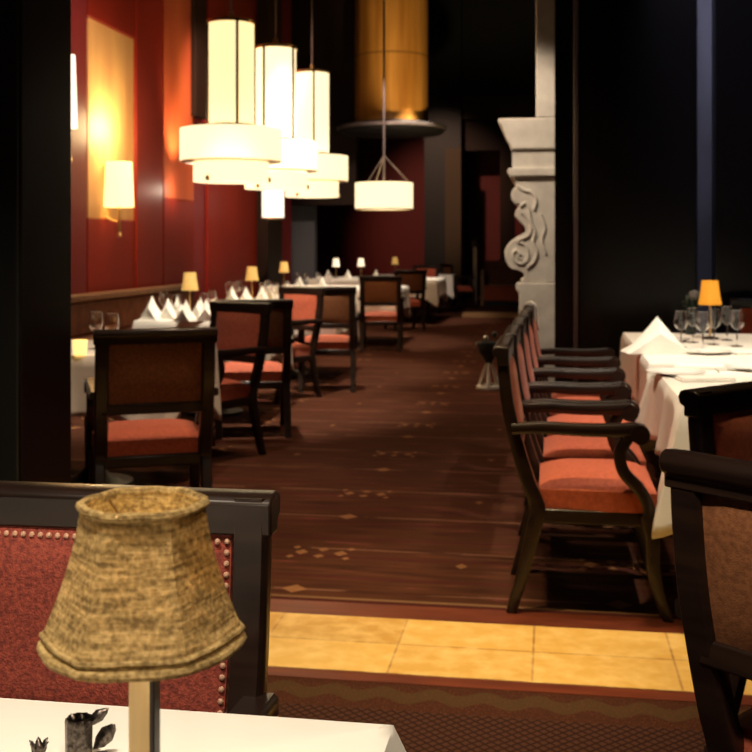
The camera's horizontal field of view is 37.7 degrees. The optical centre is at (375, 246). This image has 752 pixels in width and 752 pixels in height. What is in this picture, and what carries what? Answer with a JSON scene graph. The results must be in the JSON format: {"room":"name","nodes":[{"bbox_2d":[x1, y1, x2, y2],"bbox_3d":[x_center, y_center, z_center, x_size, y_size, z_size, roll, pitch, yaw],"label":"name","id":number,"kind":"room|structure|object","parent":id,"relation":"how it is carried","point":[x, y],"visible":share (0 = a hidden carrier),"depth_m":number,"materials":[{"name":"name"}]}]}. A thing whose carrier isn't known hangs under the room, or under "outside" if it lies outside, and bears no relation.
{"room":"restaurant","nodes":[
{"label":"restaurant","id":0,"kind":"room"},
{"bbox_2d":[193,0,290,306],"bbox_3d":[-2.859,-2.990,11.995,0.200,8.600,15.800,0,0,9],"label":"wall","id":1,"kind":"structure","parent":0,"point":[199,188],"depth_m":14.82,"materials":[{"name":"paint"}]},
{"bbox_2d":[71,54,77,160],"bbox_3d":[-2.882,-1.263,10.079,0.301,0.988,0.156,0,0,9],"label":"wall sconce","id":2,"kind":"object","parent":1,"relation":"attached to","point":[74,123],"visible":0.28,"depth_m":10.03,"materials":[{"name":"white paper"}]},
{"bbox_2d":[71,0,86,293],"bbox_3d":[-2.939,-2.990,10.529,0.100,8.600,0.603,0,0,9],"label":"wall panel","id":3,"kind":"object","parent":1,"relation":"attached to","point":[78,7],"depth_m":10.65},
{"bbox_2d":[87,16,133,220],"bbox_3d":[-2.797,-1.300,11.652,0.030,2.020,1.292,0,0,9],"label":"wall panel","id":4,"kind":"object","parent":1,"relation":"attached to","point":[110,53],"depth_m":11.50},
{"bbox_2d":[87,218,134,292],"bbox_3d":[-2.794,0.510,11.602,0.050,1.600,1.286,0,0,9],"label":"trim","id":5,"kind":"structure","parent":1,"relation":"attached to","point":[110,258],"depth_m":11.50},
{"bbox_2d":[87,0,134,38],"bbox_3d":[-2.794,-4.800,11.602,0.050,4.980,1.286,0,0,9],"label":"wall panel","id":6,"kind":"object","parent":1,"relation":"attached to","point":[119,15],"depth_m":11.66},
{"bbox_2d":[104,161,133,237],"bbox_3d":[-2.667,-0.489,11.415,0.312,0.787,0.311,0,0,9],"label":"wall sconce","id":7,"kind":"object","parent":1,"relation":"attached to","point":[118,190],"visible":1,"depth_m":11.30,"materials":[{"name":"beige paper"}]},
{"bbox_2d":[133,0,162,287],"bbox_3d":[-2.622,-2.990,12.624,0.070,8.600,0.830,0,0,9],"label":"wall panel","id":8,"kind":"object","parent":1,"relation":"attached to","point":[148,41],"depth_m":12.53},
{"bbox_2d":[163,0,193,200],"bbox_3d":[-2.467,-3.940,13.735,0.030,6.700,1.124,0,0,9],"label":"wall panel","id":9,"kind":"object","parent":1,"relation":"attached to","point":[178,183],"depth_m":13.58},
{"bbox_2d":[163,198,193,284],"bbox_3d":[-2.467,0.360,13.735,0.030,1.900,1.124,0,0,9],"label":"wall panel","id":10,"kind":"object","parent":1,"relation":"attached to","point":[178,215],"depth_m":13.66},
{"bbox_2d":[191,0,206,119],"bbox_3d":[-2.329,-4.490,14.383,0.100,5.600,0.459,0,0,9],"label":"wall panel","id":11,"kind":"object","parent":1,"relation":"attached to","point":[198,7],"depth_m":14.29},
{"bbox_2d":[205,0,256,303],"bbox_3d":[-2.066,-2.990,16.233,0.040,8.600,2.815,0,0,9],"label":"wall panel","id":12,"kind":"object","parent":1,"relation":"attached to","point":[230,209],"depth_m":15.83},
{"bbox_2d":[257,0,281,294],"bbox_3d":[-1.734,-2.990,17.753,0.220,8.600,0.913,0,0,9],"label":"wall panel","id":13,"kind":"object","parent":1,"relation":"attached to","point":[269,231],"depth_m":17.31,"materials":[{"name":"wood"}]},
{"bbox_2d":[270,599,683,633],"bbox_3d":[-0.377,1.359,4.013,12.000,0.102,0.150,0,0,9],"label":"trim","id":14,"kind":"structure","parent":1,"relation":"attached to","point":[276,605],"depth_m":3.90,"materials":[{"name":"wood"}]},
{"bbox_2d":[261,190,284,218],"bbox_3d":[-1.480,-0.899,15.800,0.336,0.989,0.336,0,0,9],"label":"drum pendant","id":15,"kind":"object","parent":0,"point":[272,201],"visible":0.72,"depth_m":15.66,"materials":[{"name":"fabric"}]},
{"bbox_2d":[291,205,316,284],"bbox_3d":[-1.489,0.254,21.123,0.679,2.112,0.250,0,0,9],"label":"trim","id":16,"kind":"structure","parent":0,"point":[303,218],"depth_m":20.98,"materials":[{"name":"paint"}]},
{"bbox_2d":[291,0,357,205],"bbox_3d":[-1.145,-3.252,20.623,1.601,4.939,0.250,0,0,9],"label":"wall","id":17,"kind":"structure","parent":0,"point":[333,20],"depth_m":20.44,"materials":[{"name":"paint"}]},
{"bbox_2d":[71,297,681,619],"bbox_3d":[1.748,1.360,17.431,12.000,0.100,27.020,0,0,9],"label":"floor","id":18,"kind":"structure","parent":0,"point":[405,488],"depth_m":5.99,"materials":[{"name":"carpet"}]},
{"bbox_2d":[71,417,133,484],"bbox_3d":[-1.560,0.934,6.069,1.100,0.752,0.880,0,0,9],"label":"dining table","id":19,"kind":"object","parent":18,"relation":"on","point":[82,476],"visible":0.2,"depth_m":6.03,"materials":[{"name":"brown wood"}]},
{"bbox_2d":[71,340,221,420],"bbox_3d":[-1.567,0.785,6.064,1.230,0.466,1.020,0,0,9],"label":"tablecloth","id":20,"kind":"object","parent":19,"relation":"on","point":[82,366],"visible":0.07,"depth_m":5.60,"materials":[{"name":"fabric"}]},
{"bbox_2d":[72,340,87,354],"bbox_3d":[-1.512,0.513,5.620,0.076,0.075,0.075,0,0,9],"label":"votive candle","id":21,"kind":"object","parent":20,"relation":"on","point":[79,346],"visible":1,"depth_m":5.59,"materials":[{"name":"yellow wax"}]},
{"bbox_2d":[89,311,102,348],"bbox_3d":[-1.514,0.451,5.950,0.076,0.201,0.076,0,0,9],"label":"wine glass","id":22,"kind":"object","parent":20,"relation":"on","point":[95,318],"visible":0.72,"depth_m":5.92,"materials":[{"name":"clear"}]},
{"bbox_2d":[89,311,102,330],"bbox_3d":[-1.514,0.406,5.950,0.076,0.111,0.076,0,0,9],"label":"bowl","id":23,"kind":"object","parent":22,"relation":"on","point":[95,318],"depth_m":5.92,"materials":[{"name":"clear glass"}]},
{"bbox_2d":[105,313,118,328],"bbox_3d":[-1.392,0.451,5.800,0.076,0.201,0.076,0,0,9],"label":"wine glass","id":24,"kind":"object","parent":20,"relation":"on","point":[111,319],"visible":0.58,"depth_m":5.77,"materials":[{"name":"clear"}]},
{"bbox_2d":[71,284,194,339],"bbox_3d":[-2.621,0.880,10.590,0.490,0.860,6.100,0,0,9],"label":"banquette","id":25,"kind":"object","parent":18,"relation":"on","point":[129,304],"visible":0.17,"depth_m":11.17,"materials":[{"name":"brown"}]},
{"bbox_2d":[84,327,218,487],"bbox_3d":[-1.045,0.836,5.086,0.574,0.962,0.632,0,0,-17],"label":"armchair","id":26,"kind":"object","parent":18,"relation":"on","point":[150,370],"visible":0.9,"depth_m":4.86,"materials":[{"name":"brown wood"}]},
{"bbox_2d":[187,407,242,416],"bbox_3d":[-1.271,0.934,8.691,0.950,0.752,0.950,0,0,9],"label":"dining table","id":27,"kind":"object","parent":18,"relation":"on","point":[231,411],"visible":0.14,"depth_m":8.57,"materials":[{"name":"brown wood"}]},
{"bbox_2d":[132,315,293,369],"bbox_3d":[-1.278,0.785,8.690,1.081,0.466,1.077,0,0,9],"label":"tablecloth","id":28,"kind":"object","parent":27,"relation":"on","point":[137,324],"visible":0.06,"depth_m":8.26,"materials":[{"name":"fabric"}]},
{"bbox_2d":[139,299,161,319],"bbox_3d":[-1.708,0.469,8.350,0.150,0.164,0.110,0,0,20],"label":"folded napkin","id":29,"kind":"object","parent":28,"relation":"on","point":[151,313],"visible":1,"depth_m":8.31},
{"bbox_2d":[160,299,176,319],"bbox_3d":[-1.588,0.469,8.400,0.150,0.164,0.110,0,0,7],"label":"folded napkin","id":30,"kind":"object","parent":28,"relation":"on","point":[167,313],"visible":0.82,"depth_m":8.36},
{"bbox_2d":[174,300,196,321],"bbox_3d":[-1.416,0.469,8.200,0.150,0.164,0.110,0,0,30],"label":"folded napkin","id":31,"kind":"object","parent":28,"relation":"on","point":[185,314],"visible":0.97,"depth_m":8.17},
{"bbox_2d":[181,272,198,308],"bbox_3d":[-1.480,0.376,8.750,0.138,0.350,0.138,0,0,9],"label":"table lamp","id":32,"kind":"object","parent":28,"relation":"on","point":[189,283],"visible":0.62,"depth_m":8.70,"materials":[{"name":"fabric"}]},
{"bbox_2d":[209,301,272,454],"bbox_3d":[-1.055,0.836,6.899,0.574,0.962,0.632,0,0,39],"label":"armchair","id":33,"kind":"object","parent":18,"relation":"on","point":[243,327],"visible":0.44,"depth_m":6.95,"materials":[{"name":"brown wood"}]},
{"bbox_2d":[214,299,294,438],"bbox_3d":[-0.876,0.836,7.773,0.574,0.962,0.632,0,0,-9],"label":"armchair","id":34,"kind":"object","parent":18,"relation":"on","point":[275,375],"visible":0.56,"depth_m":7.58,"materials":[{"name":"brown wood"}]},
{"bbox_2d":[271,286,326,403],"bbox_3d":[-0.839,0.836,9.579,0.574,0.962,0.632,0,0,39],"label":"armchair","id":35,"kind":"object","parent":18,"relation":"on","point":[308,302],"visible":0.39,"depth_m":9.62,"materials":[{"name":"brown wood"}]},
{"bbox_2d":[291,368,306,376],"bbox_3d":[-0.925,0.934,11.258,1.230,0.752,1.230,0,0,9],"label":"dining table","id":36,"kind":"object","parent":18,"relation":"on","point":[294,373],"visible":0.1,"depth_m":11.14,"materials":[{"name":"brown wood"}]},
{"bbox_2d":[208,298,358,341],"bbox_3d":[-0.919,0.785,11.257,1.354,0.466,1.348,0,0,9],"label":"tablecloth","id":37,"kind":"object","parent":36,"relation":"on","point":[322,331],"visible":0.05,"depth_m":10.57,"materials":[{"name":"fabric"}]},
{"bbox_2d":[298,287,358,392],"bbox_3d":[-0.448,0.836,10.155,0.574,0.962,0.632,0,0,-1],"label":"armchair","id":38,"kind":"object","parent":18,"relation":"on","point":[339,308],"visible":0.7,"depth_m":9.91,"materials":[{"name":"brown wood"}]},
{"bbox_2d":[358,276,404,351],"bbox_3d":[0.071,0.836,13.955,0.574,0.962,0.632,0,0,3],"label":"armchair","id":39,"kind":"object","parent":18,"relation":"on","point":[374,290],"visible":1,"depth_m":13.70,"materials":[{"name":"brown wood"}]},
{"bbox_2d":[384,270,426,330],"bbox_3d":[0.461,0.836,17.449,0.574,0.962,0.632,0,0,-16],"label":"armchair","id":40,"kind":"object","parent":18,"relation":"on","point":[415,279],"visible":0.56,"depth_m":17.23,"materials":[{"name":"brown wood"}]},
{"bbox_2d":[410,299,425,312],"bbox_3d":[0.816,0.934,22.094,1.480,0.752,0.680,0,0,9],"label":"dining table","id":41,"kind":"object","parent":18,"relation":"on","point":[417,310],"visible":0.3,"depth_m":21.95,"materials":[{"name":"brown wood"}]},
{"bbox_2d":[379,274,456,298],"bbox_3d":[0.815,0.785,22.098,1.606,0.466,0.826,0,0,9],"label":"tablecloth","id":42,"kind":"object","parent":41,"relation":"on","point":[450,278],"visible":0.33,"depth_m":21.64,"materials":[{"name":"fabric"}]},
{"bbox_2d":[404,265,439,315],"bbox_3d":[0.866,0.836,21.158,0.574,0.962,0.632,0,0,24],"label":"armchair","id":43,"kind":"object","parent":18,"relation":"on","point":[432,270],"visible":0.2,"depth_m":21.32,"materials":[{"name":"brown wood"}]},
{"bbox_2d":[440,264,476,308],"bbox_3d":[1.762,0.836,23.456,0.632,0.962,0.574,0,0,-21],"label":"armchair","id":44,"kind":"object","parent":18,"relation":"on","point":[445,268],"visible":0.65,"depth_m":23.27,"materials":[{"name":"brown wood"}]},
{"bbox_2d":[471,239,478,303],"bbox_3d":[2.266,0.565,25.152,0.180,1.490,0.180,0,0,9],"label":"newel post","id":45,"kind":"object","parent":18,"relation":"on","point":[474,243],"visible":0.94,"depth_m":25.10,"materials":[{"name":"wood"}]},
{"bbox_2d":[475,331,498,389],"bbox_3d":[1.044,1.045,10.201,0.248,0.530,0.240,0,0,9],"label":"pedestal stand","id":46,"kind":"object","parent":18,"relation":"on","point":[485,347],"visible":0.93,"depth_m":10.15,"materials":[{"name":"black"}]},
{"bbox_2d":[476,341,496,363],"bbox_3d":[1.048,0.980,10.200,0.240,0.200,0.240,0,0,9],"label":"bowl","id":47,"kind":"object","parent":46,"relation":"on","point":[485,348],"depth_m":10.13,"materials":[{"name":"grey ceramic"}]},
{"bbox_2d":[462,312,518,317],"bbox_3d":[2.918,1.275,20.596,2.568,0.070,0.600,0,0,9],"label":"trim","id":48,"kind":"structure","parent":18,"relation":"on","point":[464,314],"depth_m":20.46,"materials":[{"name":"wood"}]},
{"bbox_2d":[481,261,523,305],"bbox_3d":[3.077,0.810,24.790,1.400,1.000,0.650,0,0,9],"label":"booth seat","id":49,"kind":"object","parent":18,"relation":"on","point":[498,280],"visible":0.66,"depth_m":24.57,"materials":[{"name":"black"}]},
{"bbox_2d":[498,0,554,380],"bbox_3d":[1.933,-0.773,11.376,1.244,4.315,1.910,0,0,9],"label":"decorative column","id":50,"kind":"structure","parent":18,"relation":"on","point":[531,141],"depth_m":10.49,"materials":[{"name":"white stone"}]},
{"bbox_2d":[498,118,554,150],"bbox_3d":[1.934,-1.083,11.381,1.244,0.296,1.900,0,0,9],"label":"mantel shelf","id":51,"kind":"object","parent":50,"relation":"attached to","point":[521,134],"depth_m":10.49,"materials":[{"name":"white stone"}]},
{"bbox_2d":[512,316,631,504],"bbox_3d":[0.979,0.836,5.322,0.632,0.962,0.574,0,0,9],"label":"armchair","id":52,"kind":"object","parent":18,"relation":"on","point":[609,376],"visible":0.34,"depth_m":5.37,"materials":[{"name":"brown wood"}]},
{"bbox_2d":[523,304,620,398],"bbox_3d":[1.190,0.836,6.504,0.632,0.962,0.574,0,0,9],"label":"armchair","id":53,"kind":"object","parent":18,"relation":"on","point":[597,352],"visible":0.27,"depth_m":6.69,"materials":[{"name":"brown wood"}]},
{"bbox_2d":[519,310,625,416],"bbox_3d":[1.085,0.836,5.913,0.632,0.962,0.574,0,0,9],"label":"armchair","id":54,"kind":"object","parent":18,"relation":"on","point":[608,362],"visible":0.3,"depth_m":6.10,"materials":[{"name":"brown wood"}]},
{"bbox_2d":[504,325,645,535],"bbox_3d":[0.873,0.836,4.732,0.632,0.962,0.574,0,0,9],"label":"armchair","id":55,"kind":"object","parent":18,"relation":"on","point":[554,447],"visible":0.39,"depth_m":4.63,"materials":[{"name":"brown wood"}]},
{"bbox_2d":[492,335,673,621],"bbox_3d":[0.767,0.836,4.141,0.632,0.962,0.574,0,0,9],"label":"armchair","id":56,"kind":"object","parent":18,"relation":"on","point":[618,491],"visible":0.97,"depth_m":3.92,"materials":[{"name":"brown wood"}]},
{"bbox_2d":[574,0,696,399],"bbox_3d":[1.987,-2.990,8.532,0.905,8.600,0.625,0,0,9],"label":"wall","id":57,"kind":"structure","parent":18,"relation":"on","point":[635,61],"depth_m":8.25,"materials":[{"name":"black paint"}]},
{"bbox_2d":[729,298,751,333],"bbox_3d":[2.677,0.836,7.316,0.574,0.962,0.632,0,0,9],"label":"armchair","id":58,"kind":"object","parent":18,"relation":"on","point":[745,304],"visible":0.09,"depth_m":7.59,"materials":[{"name":"brown wood"}]},
{"bbox_3d":[1.804,0.934,4.326,1.270,0.752,1.190,0,0,9],"label":"dining table","id":59,"kind":"object","parent":18,"relation":"on","visible":0},
{"bbox_2d":[635,370,751,538],"bbox_3d":[1.804,0.772,4.326,1.529,0.439,1.449,0,0,9],"label":"tablecloth","id":60,"kind":"object","parent":59,"relation":"on","point":[661,411],"visible":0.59,"depth_m":4.34,"materials":[{"name":"fabric"}]},
{"bbox_2d":[646,368,705,375],"bbox_3d":[1.295,0.542,4.750,0.252,0.015,0.252,0,0,9],"label":"dinner plate","id":61,"kind":"object","parent":60,"relation":"on","point":[662,371],"visible":0.9,"depth_m":4.79,"materials":[{"name":"white"}]},
{"bbox_2d":[675,363,725,369],"bbox_3d":[1.473,0.543,5.000,0.220,0.015,0.120,0,0,14],"label":"napkin","id":62,"kind":"object","parent":60,"relation":"on","point":[678,365],"visible":0.86,"depth_m":4.96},
{"bbox_2d":[675,375,735,381],"bbox_3d":[1.361,0.543,4.550,0.220,0.015,0.120,0,0,-1],"label":"napkin","id":63,"kind":"object","parent":60,"relation":"on","point":[684,378],"visible":1,"depth_m":4.50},
{"bbox_3d":[2.080,0.934,6.069,1.270,0.752,1.940,0,0,9],"label":"dining table","id":64,"kind":"object","parent":18,"relation":"on","visible":0},
{"bbox_2d":[619,332,751,405],"bbox_3d":[2.080,0.755,6.070,1.363,0.406,2.032,0,0,9],"label":"tablecloth","id":65,"kind":"object","parent":64,"relation":"on","point":[635,366],"visible":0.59,"depth_m":5.80,"materials":[{"name":"fabric"}]},
{"bbox_2d":[620,317,693,353],"bbox_3d":[1.469,0.457,5.750,0.340,0.189,0.200,0,0,0],"label":"folded napkin","id":66,"kind":"object","parent":65,"relation":"on","point":[656,339],"visible":1,"depth_m":5.67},
{"bbox_2d":[674,310,687,347],"bbox_3d":[1.677,0.451,6.050,0.076,0.201,0.076,0,0,9],"label":"wine glass","id":67,"kind":"object","parent":65,"relation":"on","point":[680,317],"visible":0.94,"depth_m":6.02,"materials":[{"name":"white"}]},
{"bbox_2d":[674,310,687,330],"bbox_3d":[1.677,0.406,6.050,0.076,0.111,0.076,0,0,9],"label":"bowl","id":68,"kind":"object","parent":67,"relation":"on","point":[680,317],"depth_m":6.02,"materials":[{"name":"clear glass"}]},
{"bbox_2d":[682,290,702,334],"bbox_3d":[2.003,0.411,6.949,0.142,0.280,0.154,0,0,-15],"label":"flower vase","id":69,"kind":"object","parent":65,"relation":"on","point":[692,300],"visible":0.63,"depth_m":6.93,"materials":[{"name":"grey ceramic"}]},
{"bbox_2d":[687,307,698,342],"bbox_3d":[1.830,0.451,6.350,0.076,0.201,0.076,0,0,9],"label":"wine glass","id":70,"kind":"object","parent":65,"relation":"on","point":[691,311],"visible":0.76,"depth_m":6.33,"materials":[{"name":"white"}]},
{"bbox_2d":[687,307,698,326],"bbox_3d":[1.830,0.406,6.350,0.076,0.111,0.076,0,0,9],"label":"bowl","id":71,"kind":"object","parent":70,"relation":"on","point":[691,311],"depth_m":6.32,"materials":[{"name":"clear glass"}]},
{"bbox_2d":[696,311,709,347],"bbox_3d":[1.769,0.451,5.950,0.076,0.201,0.076,0,0,9],"label":"wine glass","id":72,"kind":"object","parent":65,"relation":"on","point":[702,318],"visible":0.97,"depth_m":5.92,"materials":[{"name":"white"}]},
{"bbox_2d":[696,311,709,331],"bbox_3d":[1.769,0.406,5.950,0.076,0.111,0.076,0,0,9],"label":"bowl","id":73,"kind":"object","parent":72,"relation":"on","point":[702,318],"depth_m":5.92,"materials":[{"name":"clear glass"}]},
{"bbox_2d":[686,348,730,354],"bbox_3d":[1.710,0.542,5.700,0.252,0.015,0.252,0,0,9],"label":"dinner plate","id":74,"kind":"object","parent":65,"relation":"on","point":[708,351],"visible":0.97,"depth_m":5.75,"materials":[{"name":"white"}]},
{"bbox_2d":[698,280,721,339],"bbox_3d":[2.004,0.376,6.600,0.138,0.350,0.138,0,0,9],"label":"table lamp","id":75,"kind":"object","parent":65,"relation":"on","point":[709,292],"visible":0.93,"depth_m":6.55,"materials":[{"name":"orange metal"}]},
{"bbox_2d":[708,309,720,344],"bbox_3d":[1.905,0.451,6.200,0.076,0.201,0.076,0,0,9],"label":"wine glass","id":76,"kind":"object","parent":65,"relation":"on","point":[715,317],"visible":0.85,"depth_m":6.17,"materials":[{"name":"white"}]},
{"bbox_2d":[708,309,720,328],"bbox_3d":[1.905,0.406,6.200,0.076,0.111,0.076,0,0,9],"label":"bowl","id":77,"kind":"object","parent":76,"relation":"on","point":[715,317],"depth_m":6.17,"materials":[{"name":"clear glass"}]},
{"bbox_2d":[720,306,732,340],"bbox_3d":[2.074,0.451,6.500,0.076,0.201,0.076,0,0,9],"label":"wine glass","id":78,"kind":"object","parent":65,"relation":"on","point":[725,313],"visible":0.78,"depth_m":6.47,"materials":[{"name":"white"}]},
{"bbox_2d":[720,306,732,324],"bbox_3d":[2.074,0.406,6.500,0.076,0.111,0.076,0,0,9],"label":"bowl","id":79,"kind":"object","parent":78,"relation":"on","point":[725,313],"depth_m":6.47,"materials":[{"name":"clear glass"}]},
{"bbox_2d":[730,310,743,346],"bbox_3d":[2.002,0.451,6.100,0.076,0.201,0.076,0,0,9],"label":"wine glass","id":80,"kind":"object","parent":65,"relation":"on","point":[736,317],"visible":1,"depth_m":6.07,"materials":[{"name":"white"}]},
{"bbox_2d":[730,310,743,329],"bbox_3d":[2.002,0.406,6.100,0.076,0.111,0.076,0,0,9],"label":"bowl","id":81,"kind":"object","parent":80,"relation":"on","point":[736,317],"depth_m":6.07,"materials":[{"name":"clear glass"}]},
{"bbox_3d":[-0.513,0.934,15.142,1.730,0.752,1.430,0,0,9],"label":"dining table","id":82,"kind":"object","parent":18,"relation":"on","visible":0},
{"bbox_2d":[265,285,410,317],"bbox_3d":[-0.516,0.785,15.145,1.864,0.466,1.577,0,0,9],"label":"tablecloth","id":83,"kind":"object","parent":82,"relation":"on","point":[405,289],"visible":0.17,"depth_m":15.06,"materials":[{"name":"fabric"}]},
{"bbox_3d":[0.064,0.934,19.581,2.180,0.752,1.680,0,0,9],"label":"dining table","id":84,"kind":"object","parent":18,"relation":"on","visible":0},
{"bbox_2d":[308,277,446,306],"bbox_3d":[0.061,0.785,19.581,2.314,0.466,1.810,0,0,9],"label":"tablecloth","id":85,"kind":"object","parent":84,"relation":"on","point":[436,289],"visible":0.35,"depth_m":18.80,"materials":[{"name":"fabric"}]},
{"bbox_2d":[317,138,524,296],"bbox_3d":[3.564,-2.990,28.898,12.000,8.600,0.200,0,0,9],"label":"wall","id":86,"kind":"structure","parent":0,"point":[345,233],"depth_m":29.25,"materials":[{"name":"paint"}]},
{"bbox_2d":[424,0,461,299],"bbox_3d":[1.652,-2.990,27.123,0.897,8.600,0.250,0,0,9],"label":"trim","id":87,"kind":"structure","parent":0,"point":[444,16],"depth_m":27.01,"materials":[{"name":"black"}]},
{"bbox_2d":[445,148,460,300],"bbox_3d":[1.870,-0.542,26.649,0.382,3.704,0.100,0,0,9],"label":"trim","id":88,"kind":"structure","parent":0,"point":[452,155],"depth_m":26.59,"materials":[{"name":"brown"}]},
{"bbox_2d":[462,119,510,151],"bbox_3d":[3.345,-2.794,27.323,2.418,0.791,0.250,0,0,9],"label":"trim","id":89,"kind":"structure","parent":0,"point":[482,134],"depth_m":27.31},
{"bbox_2d":[277,703,705,751],"bbox_3d":[-0.942,1.360,0.443,12.000,0.100,5.580,0,0,9],"label":"floor","id":90,"kind":"structure","parent":0,"point":[417,731],"depth_m":2.96,"materials":[{"name":"carpet"}]},
{"bbox_2d":[0,481,279,716],"bbox_3d":[-0.453,0.836,1.353,0.574,0.962,0.632,0,0,9],"label":"armchair","id":91,"kind":"object","parent":90,"relation":"on","point":[39,520],"visible":0.51,"depth_m":1.58,"materials":[{"name":"brown wood"}]},
{"bbox_2d":[658,449,751,751],"bbox_3d":[0.906,0.836,1.921,0.632,0.962,0.574,0,0,-40],"label":"armchair","id":92,"kind":"object","parent":90,"relation":"on","point":[711,495],"visible":1,"depth_m":1.90,"materials":[{"name":"brown wood"}]},
{"bbox_2d":[678,381,751,751],"bbox_3d":[1.160,0.836,2.668,0.574,0.962,0.632,0,0,-38],"label":"armchair","id":93,"kind":"object","parent":90,"relation":"on","point":[719,416],"visible":0.3,"depth_m":2.76,"materials":[{"name":"brown wood"}]},
{"bbox_3d":[-0.766,0.934,0.940,1.412,0.752,0.898,0,0,9],"label":"dining table","id":94,"kind":"object","parent":90,"relation":"on","visible":0},
{"bbox_2d":[0,698,405,751],"bbox_3d":[-0.766,0.586,0.941,1.489,0.068,0.975,0,0,9],"label":"tablecloth","id":95,"kind":"object","parent":94,"relation":"on","point":[22,721],"visible":0.84,"depth_m":1.26,"materials":[{"name":"fabric"}]},
{"bbox_2d":[29,737,48,751],"bbox_3d":[-0.357,0.538,1.165,0.023,0.032,0.020,0,0,9],"label":"sprig","id":96,"kind":"object","parent":95,"relation":"on","point":[38,746],"visible":1,"depth_m":1.17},
{"bbox_2d":[65,708,115,751],"bbox_3d":[-0.307,0.527,1.188,0.057,0.054,0.029,0,0,9],"label":"holder","id":97,"kind":"object","parent":95,"relation":"on","point":[79,725],"visible":1,"depth_m":1.18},
{"bbox_2d":[65,712,92,751],"bbox_3d":[-0.321,0.531,1.190,0.030,0.045,0.029,0,0,9],"label":"cup","id":98,"kind":"object","parent":97,"relation":"on","point":[79,725],"depth_m":1.18,"materials":[{"name":"silver metal"}]},
{"bbox_2d":[37,486,246,751],"bbox_3d":[-0.194,0.383,0.917,0.168,0.348,0.169,0,0,37],"label":"table lamp","id":99,"kind":"object","parent":95,"relation":"on","point":[143,600],"visible":1,"depth_m":0.87,"materials":[{"name":"fabric"}]},
{"bbox_2d":[462,94,535,119],"bbox_3d":[3.321,-3.449,27.123,2.400,0.565,0.250,0,0,9],"label":"trim","id":100,"kind":"structure","parent":0,"point":[489,106],"depth_m":27.05,"materials":[{"name":"brown"}]},
{"bbox_2d":[462,0,535,95],"bbox_3d":[3.358,-5.531,27.424,2.427,3.518,0.250,0,0,9],"label":"trim","id":101,"kind":"structure","parent":0,"point":[499,36],"depth_m":27.35,"materials":[{"name":"black"}]},
{"bbox_2d":[500,150,514,260],"bbox_3d":[3.247,-0.535,27.123,0.364,3.691,0.250,0,0,9],"label":"wall","id":102,"kind":"structure","parent":0,"point":[507,206],"depth_m":27.01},
{"bbox_2d":[267,676,751,730],"bbox_3d":[-0.491,1.360,3.292,12.000,0.100,0.190,0,0,9],"label":"carpet border","id":103,"kind":"structure","parent":0,"point":[294,690],"depth_m":3.16,"materials":[{"name":"carpet"}]},
{"bbox_2d":[268,612,751,695],"bbox_3d":[-0.427,1.358,3.695,12.000,0.104,0.495,0,0,9],"label":"tile floor","id":104,"kind":"structure","parent":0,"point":[466,650],"depth_m":3.55,"materials":[{"name":"tile"}]},
{"bbox_2d":[0,0,70,482],"bbox_3d":[-1.662,-2.990,4.079,0.940,8.600,0.422,0,0,9],"label":"square column","id":105,"kind":"structure","parent":104,"relation":"on","point":[35,35],"depth_m":3.91,"materials":[{"name":"black paint"}]},
{"bbox_2d":[268,667,751,705],"bbox_3d":[-0.471,1.359,3.418,12.000,0.102,0.065,0,0,9],"label":"trim","id":106,"kind":"structure","parent":0,"point":[272,671],"depth_m":3.28,"materials":[{"name":"wood"}]},
{"bbox_2d":[555,0,573,381],"bbox_3d":[1.536,-2.990,8.818,0.205,8.600,0.300,0,0,9],"label":"trim","id":107,"kind":"structure","parent":0,"point":[564,9],"depth_m":8.68,"materials":[{"name":"black paint"}]},
{"bbox_2d":[697,0,711,332],"bbox_3d":[2.720,-2.990,8.707,0.550,8.600,0.350,0,0,9],"label":"trim","id":108,"kind":"structure","parent":0,"point":[704,7],"depth_m":8.56,"materials":[{"name":"metal"}]},
{"bbox_2d":[712,0,751,333],"bbox_3d":[4.272,-2.990,7.828,3.610,8.600,0.200,0,0,9],"label":"wall","id":109,"kind":"structure","parent":0,"point":[731,19],"depth_m":8.00,"materials":[{"name":"black paint"}]},
{"bbox_3d":[1.241,-7.340,14.231,12.000,0.100,33.500,0,0,9],"label":"ceiling","id":110,"kind":"structure","parent":0,"visible":0},
{"bbox_2d":[180,0,281,184],"bbox_3d":[-1.318,-3.936,10.000,0.918,6.709,0.918,0,0,9],"label":"lantern chandelier","id":111,"kind":"object","parent":110,"relation":"hanging from","point":[230,148],"visible":1,"depth_m":9.79,"materials":[{"name":"fabric"}]},
{"bbox_2d":[245,0,317,190],"bbox_3d":[-1.054,-3.946,11.600,0.886,6.688,0.886,0,0,9],"label":"lantern chandelier","id":112,"kind":"object","parent":110,"relation":"hanging from","point":[275,62],"visible":0.71,"depth_m":11.40,"materials":[{"name":"fabric"}]},
{"bbox_2d":[285,0,347,198],"bbox_3d":[-0.809,-3.956,13.900,0.910,6.668,0.910,0,0,9],"label":"lantern chandelier","id":113,"kind":"object","parent":110,"relation":"hanging from","point":[312,85],"visible":0.65,"depth_m":13.70,"materials":[{"name":"fabric"}]},
{"bbox_2d":[354,0,413,210],"bbox_3d":[0.131,-3.950,18.000,0.969,6.680,0.969,0,0,9],"label":"drum pendant","id":114,"kind":"object","parent":110,"relation":"hanging from","point":[376,195],"visible":1,"depth_m":17.64,"materials":[{"name":"fabric"}]},
{"bbox_2d":[336,0,446,138],"bbox_3d":[0.282,-4.642,20.000,2.000,5.275,2.000,0,0,9],"label":"column","id":115,"kind":"structure","parent":110,"relation":"attached to","point":[406,21],"depth_m":19.42,"materials":[{"name":"gold"}]},
{"bbox_2d":[338,119,444,138],"bbox_3d":[0.282,-2.131,20.000,1.964,0.252,1.964,0,0,9],"label":"ring","id":116,"kind":"object","parent":115,"relation":"on","point":[361,128],"depth_m":19.37,"materials":[{"name":"black"}]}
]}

